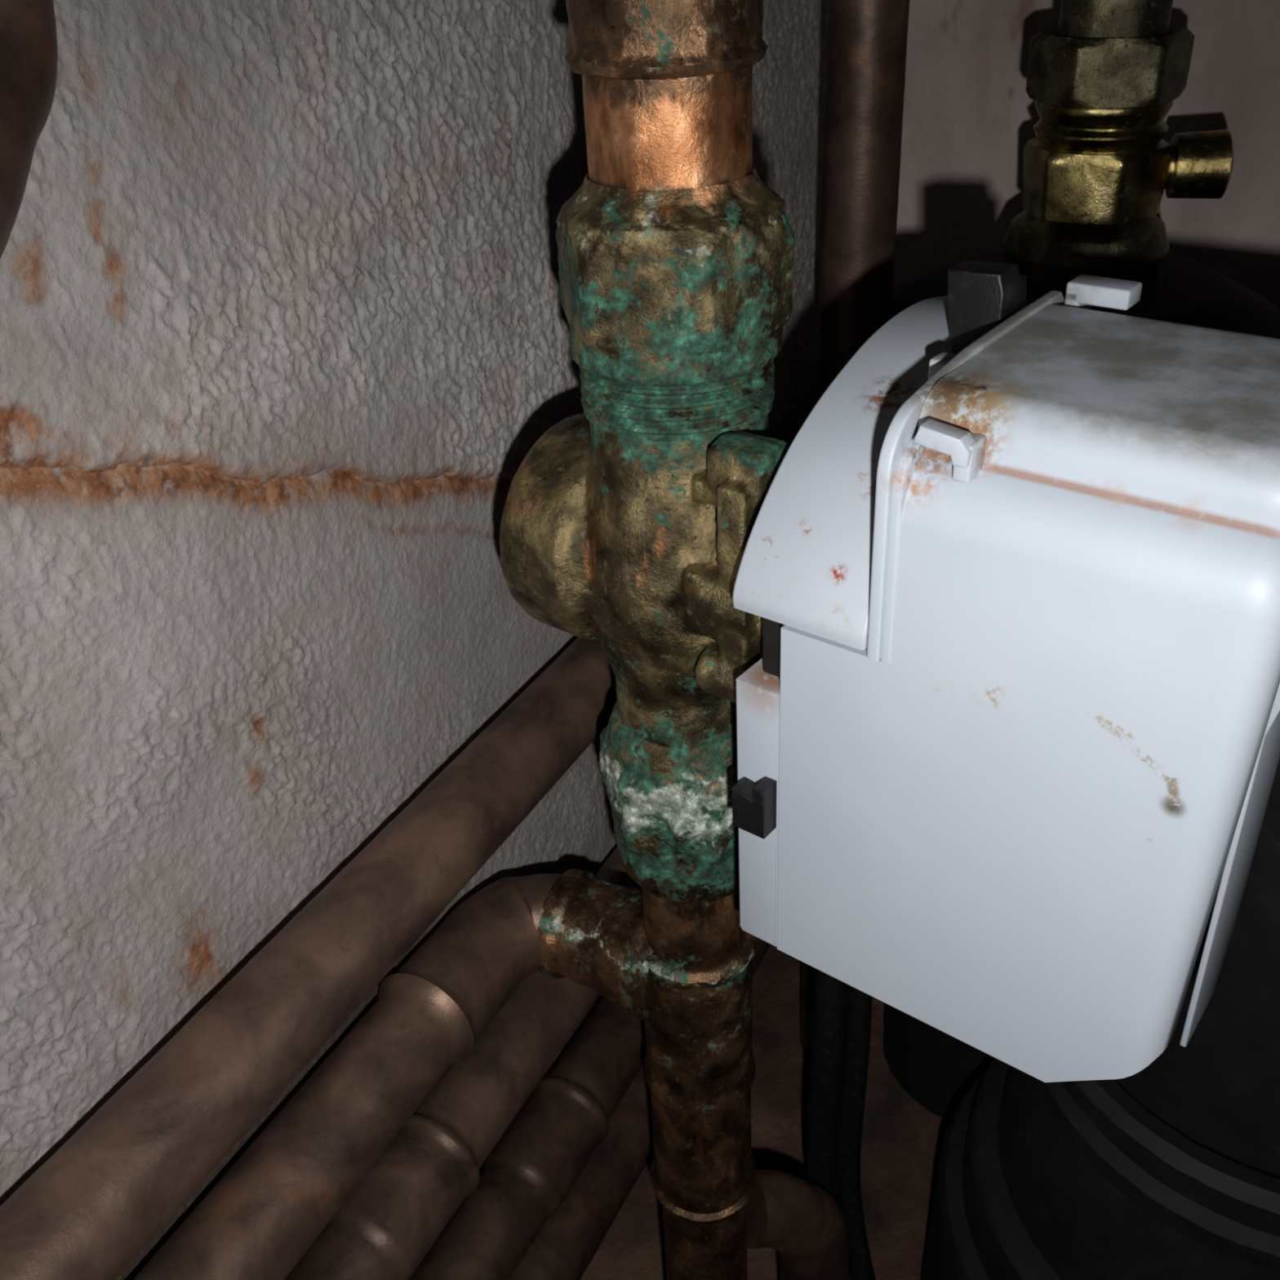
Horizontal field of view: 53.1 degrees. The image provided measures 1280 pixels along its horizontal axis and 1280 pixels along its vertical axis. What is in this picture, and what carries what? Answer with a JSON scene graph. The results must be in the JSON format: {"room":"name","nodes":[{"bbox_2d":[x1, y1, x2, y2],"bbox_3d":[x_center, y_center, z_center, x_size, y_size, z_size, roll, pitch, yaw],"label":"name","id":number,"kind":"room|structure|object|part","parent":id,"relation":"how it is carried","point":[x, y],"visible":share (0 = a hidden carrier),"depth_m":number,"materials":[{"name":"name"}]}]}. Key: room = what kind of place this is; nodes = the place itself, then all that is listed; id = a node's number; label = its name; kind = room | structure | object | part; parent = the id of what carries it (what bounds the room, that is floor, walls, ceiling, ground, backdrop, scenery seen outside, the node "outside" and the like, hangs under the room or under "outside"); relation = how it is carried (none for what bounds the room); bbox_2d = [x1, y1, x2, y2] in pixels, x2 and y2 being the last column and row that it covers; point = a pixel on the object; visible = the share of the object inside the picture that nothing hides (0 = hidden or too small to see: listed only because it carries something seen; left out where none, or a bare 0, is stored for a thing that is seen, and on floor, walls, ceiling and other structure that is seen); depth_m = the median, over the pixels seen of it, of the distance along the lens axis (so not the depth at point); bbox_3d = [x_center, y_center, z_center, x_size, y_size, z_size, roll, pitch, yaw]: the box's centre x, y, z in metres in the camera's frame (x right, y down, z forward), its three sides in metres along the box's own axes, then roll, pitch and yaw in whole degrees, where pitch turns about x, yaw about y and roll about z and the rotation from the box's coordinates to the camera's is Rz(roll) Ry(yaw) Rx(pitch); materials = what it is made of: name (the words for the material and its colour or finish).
{"room":"boiler room","nodes":[
{"label":"boiler room","id":0,"kind":"room"},
{"bbox_2d":[0,0,826,1279],"bbox_3d":[-0.103,-0.019,0.177,0.006,0.745,0.823,13,35,24],"label":"wall","id":1,"kind":"structure","parent":0,"point":[285,344],"depth_m":0.24,"materials":[{"name":"white paint"}]},
{"bbox_2d":[0,0,57,258],"bbox_3d":[-0.111,-0.128,-0.010,0.027,0.374,0.279,4,32,11],"label":"pipe","id":2,"kind":"object","parent":1,"relation":"attached to","point":[28,46],"visible":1,"depth_m":0.15,"materials":[{"name":"orange metal"}]},
{"bbox_2d":[0,403,816,1279],"bbox_3d":[-0.059,0.060,0.269,0.022,0.022,0.723,13,35,24],"label":"copper pipe","id":3,"kind":"object","parent":1,"relation":"attached to","point":[87,1212],"visible":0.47,"depth_m":0.24,"materials":[{"name":"brown metal"}]},
{"bbox_2d":[284,847,640,1279],"bbox_3d":[-0.055,0.133,0.313,0.026,0.026,0.723,13,35,24],"label":"copper pipe","id":4,"kind":"object","parent":1,"relation":"attached to","point":[393,1216],"visible":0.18,"depth_m":0.31,"materials":[{"name":"brown metal"}]},
{"bbox_2d":[408,996,646,1279],"bbox_3d":[-0.050,0.171,0.334,0.026,0.026,0.723,13,35,24],"label":"copper pipe","id":5,"kind":"object","parent":1,"relation":"attached to","point":[528,1175],"visible":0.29,"depth_m":0.36,"materials":[{"name":"brown metal"}]},
{"bbox_2d":[509,937,770,1279],"bbox_3d":[-0.047,0.210,0.358,0.022,0.022,0.723,13,35,24],"label":"copper pipe","id":6,"kind":"object","parent":1,"relation":"attached to","point":[567,1242],"visible":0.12,"depth_m":0.40,"materials":[{"name":"brown metal"}]},
{"bbox_2d":[580,944,950,1279],"bbox_3d":[0.194,0.363,0.240,0.624,0.005,0.816,13,35,24],"label":"floor","id":7,"kind":"structure","parent":0,"point":[902,1140],"depth_m":0.51,"materials":[{"name":"brown"}]},
{"bbox_2d":[537,0,768,1279],"bbox_3d":[-0.004,-0.061,0.235,0.057,0.752,0.034,13,35,24],"label":"riser pipe","id":8,"kind":"object","parent":7,"relation":"on","point":[668,84],"visible":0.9,"depth_m":0.30,"materials":[{"name":"orange metal"}]},
{"bbox_2d":[133,873,562,1279],"bbox_3d":[-0.122,0.167,0.182,0.052,0.028,0.434,15,36,27],"label":"pipe","id":9,"kind":"object","parent":8,"relation":"attached to","point":[265,1212],"visible":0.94,"depth_m":0.27,"materials":[{"name":"orange metal"}]},
{"bbox_2d":[537,868,654,1024],"bbox_3d":[-0.006,0.076,0.325,0.034,0.033,0.033,13,35,24],"label":"socket","id":10,"kind":"object","parent":8,"relation":"attached to","point":[597,935],"depth_m":0.31,"materials":[{"name":"orange metal"}]},
{"bbox_2d":[499,164,795,902],"bbox_3d":[0.009,-0.014,0.257,0.064,0.153,0.046,20,38,33],"label":"valve","id":11,"kind":"object","parent":8,"relation":"attached to","point":[626,526],"visible":0.8,"depth_m":0.23,"materials":[{"name":"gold metal"}]},
{"bbox_2d":[732,260,1279,1082],"bbox_3d":[0.073,0.001,0.224,0.082,0.124,0.090,20,38,33],"label":"control box","id":12,"kind":"object","parent":11,"relation":"attached to","point":[1007,717],"visible":1,"depth_m":0.19,"materials":[{"name":"white plastic"}]},
{"bbox_3d":[0.039,0.026,0.229,0.018,0.072,0.024,20,38,33],"label":"panel","id":13,"kind":"part","parent":12,"relation":"part of","materials":[{"name":"white plastic"}]},
{"bbox_3d":[0.100,0.039,0.214,0.001,0.067,0.019,20,39,33],"label":"plate","id":14,"kind":"part","parent":12,"relation":"part of","materials":[{"name":"white plastic"}]},
{"bbox_3d":[0.099,0.004,0.191,0.004,0.016,0.018,20,38,33],"label":"plate","id":15,"kind":"part","parent":12,"relation":"part of","materials":[{"name":"white plastic"}]},
{"bbox_2d":[746,1168,848,1279],"bbox_3d":[0.048,0.205,0.400,0.036,0.120,0.022,-10,32,-11],"label":"pipe","id":16,"kind":"object","parent":7,"relation":"on","point":[791,1215],"depth_m":0.37,"materials":[{"name":"orange metal"}]},
{"bbox_2d":[806,967,850,1279],"bbox_3d":[0.074,0.157,0.291,0.023,0.311,0.276,-6,32,-5],"label":"power cable","id":17,"kind":"object","parent":7,"relation":"on","point":[829,997],"visible":0.32,"depth_m":0.39,"materials":[{"name":"black plastic"}]},
{"bbox_2d":[800,0,909,1055],"bbox_3d":[0.063,-0.144,0.364,0.022,0.752,0.023,-1,31,4],"label":"pipe","id":18,"kind":"object","parent":7,"relation":"on","point":[866,49],"visible":0.34,"depth_m":0.36,"materials":[{"name":"orange metal"}]},
{"bbox_2d":[837,984,875,1279],"bbox_3d":[0.083,0.149,0.294,0.021,0.321,0.288,-6,32,-5],"label":"power cable","id":19,"kind":"object","parent":7,"relation":"on","point":[859,1003],"visible":0.37,"depth_m":0.41,"materials":[{"name":"black plastic"}]},
{"bbox_2d":[880,247,1279,1279],"bbox_3d":[0.167,0.075,0.395,0.181,0.336,0.285,-3,31,0],"label":"pump","id":20,"kind":"object","parent":7,"relation":"on","point":[1170,1169],"visible":0.2,"depth_m":0.33,"materials":[{"name":"metal"}]},
{"bbox_3d":[0.177,0.172,0.389,0.172,0.177,0.172,-3,31,0],"label":"motor","id":21,"kind":"part","parent":20,"relation":"part of","materials":[{"name":"black metal"}]},
{"bbox_2d":[1002,0,1234,291],"bbox_3d":[0.127,-0.140,0.356,0.059,0.073,0.045,-3,31,0],"label":"valve","id":22,"kind":"object","parent":20,"relation":"attached to","point":[1104,81],"visible":0.95,"depth_m":0.34,"materials":[{"name":"gold metal"}]},
{"bbox_3d":[0.151,-0.132,0.356,0.023,0.018,0.018,3,32,10],"label":"stem","id":23,"kind":"part","parent":22,"relation":"part of","materials":[{"name":"gold metal"}]},
{"bbox_2d":[893,0,1279,309],"bbox_3d":[0.364,-0.157,0.355,0.624,0.750,0.004,13,35,24],"label":"wall","id":24,"kind":"structure","parent":0,"point":[970,117],"depth_m":0.46,"materials":[{"name":"paint"}]}
]}

